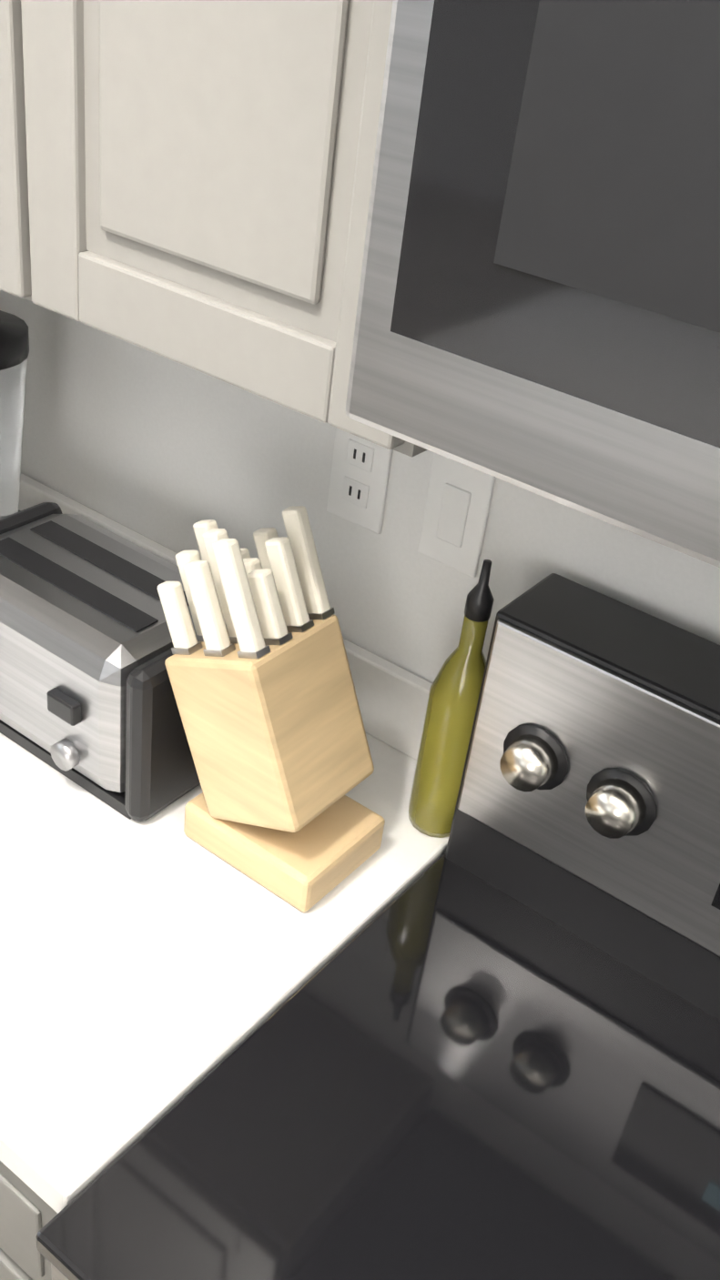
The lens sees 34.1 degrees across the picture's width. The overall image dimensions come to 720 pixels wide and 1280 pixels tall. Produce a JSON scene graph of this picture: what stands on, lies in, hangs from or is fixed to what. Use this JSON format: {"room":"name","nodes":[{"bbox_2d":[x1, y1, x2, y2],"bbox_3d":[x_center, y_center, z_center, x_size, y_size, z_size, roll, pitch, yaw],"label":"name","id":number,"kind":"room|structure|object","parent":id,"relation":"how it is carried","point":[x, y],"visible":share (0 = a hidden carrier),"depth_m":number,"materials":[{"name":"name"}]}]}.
{"room":"kitchen","nodes":[
{"label":"kitchen","id":0,"kind":"room"},
{"bbox_2d":[0,289,719,683],"bbox_3d":[0.564,-0.048,0.962,2.490,2.790,0.120,27,37,27],"label":"wall","id":1,"kind":"structure","parent":0,"point":[156,448],"depth_m":1.36,"materials":[{"name":"paint"}]},
{"bbox_2d":[0,0,76,320],"bbox_3d":[-0.275,-0.908,0.886,0.520,1.170,0.328,27,37,27],"label":"upper cabinet","id":2,"kind":"object","parent":1,"relation":"attached to","point":[37,266],"depth_m":0.92,"materials":[{"name":"beige wood"}]},
{"bbox_2d":[69,0,298,400],"bbox_3d":[0.010,-0.763,0.724,0.453,1.170,0.328,27,37,27],"label":"upper cabinet","id":3,"kind":"object","parent":1,"relation":"attached to","point":[182,108],"depth_m":0.85,"materials":[{"name":"beige wood"}]},
{"bbox_2d":[18,473,520,800],"bbox_3d":[0.477,0.300,1.119,2.484,0.100,0.020,27,37,27],"label":"backsplash","id":4,"kind":"structure","parent":1,"relation":"attached to","point":[392,700],"depth_m":1.35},
{"bbox_2d":[326,427,392,534],"bbox_3d":[0.023,-0.174,1.206,0.069,0.094,0.081,27,37,27],"label":"outlet","id":5,"kind":"object","parent":1,"relation":"attached to","point":[360,467],"depth_m":1.28,"materials":[{"name":"white plastic"}]},
{"bbox_2d":[417,452,494,577],"bbox_3d":[0.115,-0.134,1.150,0.069,0.108,0.081,27,37,27],"label":"light switch","id":6,"kind":"object","parent":1,"relation":"attached to","point":[456,508],"depth_m":1.21,"materials":[{"name":"white plastic"}]},
{"bbox_2d":[269,0,719,567],"bbox_3d":[0.450,-0.257,0.539,0.808,0.531,0.451,27,37,27],"label":"upper cabinet","id":7,"kind":"object","parent":1,"relation":"attached to","point":[480,235],"depth_m":0.61,"materials":[{"name":"beige wood"}]},
{"bbox_2d":[344,0,719,567],"bbox_3d":[0.445,-0.226,0.559,0.808,0.464,0.451,27,37,27],"label":"microwave","id":8,"kind":"object","parent":7,"relation":"in","point":[538,308],"depth_m":0.60,"materials":[{"name":"silver metal"}]},
{"bbox_3d":[-3.799,1.119,0.872,12.220,0.060,9.130,27,37,27],"label":"floor","id":9,"kind":"structure","parent":0,"visible":0},
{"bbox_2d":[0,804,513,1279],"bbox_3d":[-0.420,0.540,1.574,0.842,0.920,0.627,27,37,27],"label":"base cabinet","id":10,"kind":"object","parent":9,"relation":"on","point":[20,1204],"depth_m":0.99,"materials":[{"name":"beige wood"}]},
{"bbox_2d":[7,804,719,1279],"bbox_3d":[0.227,0.884,1.170,0.816,0.935,0.653,27,37,27],"label":"stove","id":11,"kind":"object","parent":9,"relation":"on","point":[683,944],"depth_m":1.12,"materials":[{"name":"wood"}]},
{"bbox_2d":[0,733,719,1279],"bbox_3d":[0.275,0.482,0.926,2.484,0.040,0.672,27,37,27],"label":"countertop","id":12,"kind":"structure","parent":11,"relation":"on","point":[428,1069],"depth_m":1.01,"materials":[{"name":"white stone"}]},
{"bbox_2d":[0,310,29,518],"bbox_3d":[-0.475,-0.223,1.444,0.150,0.395,0.153,27,37,27],"label":"blender","id":13,"kind":"object","parent":12,"relation":"on","point":[14,343],"visible":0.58,"depth_m":1.38,"materials":[{"name":"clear plastic"}]},
{"bbox_2d":[0,502,200,821],"bbox_3d":[-0.302,0.011,1.305,0.350,0.197,0.212,27,37,27],"label":"toaster","id":14,"kind":"object","parent":12,"relation":"on","point":[87,701],"visible":0.85,"depth_m":1.21,"materials":[{"name":"silver metal"}]},
{"bbox_2d":[157,505,384,912],"bbox_3d":[-0.091,0.051,1.149,0.241,0.350,0.130,27,37,27],"label":"knife block","id":15,"kind":"object","parent":12,"relation":"on","point":[259,676],"visible":1,"depth_m":1.11,"materials":[{"name":"brown wood"}]},
{"bbox_2d":[408,559,493,837],"bbox_3d":[0.102,0.061,1.197,0.064,0.325,0.064,27,37,27],"label":"oil bottle","id":16,"kind":"object","parent":12,"relation":"on","point":[452,700],"visible":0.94,"depth_m":1.18,"materials":[{"name":"green glass"}]}
]}

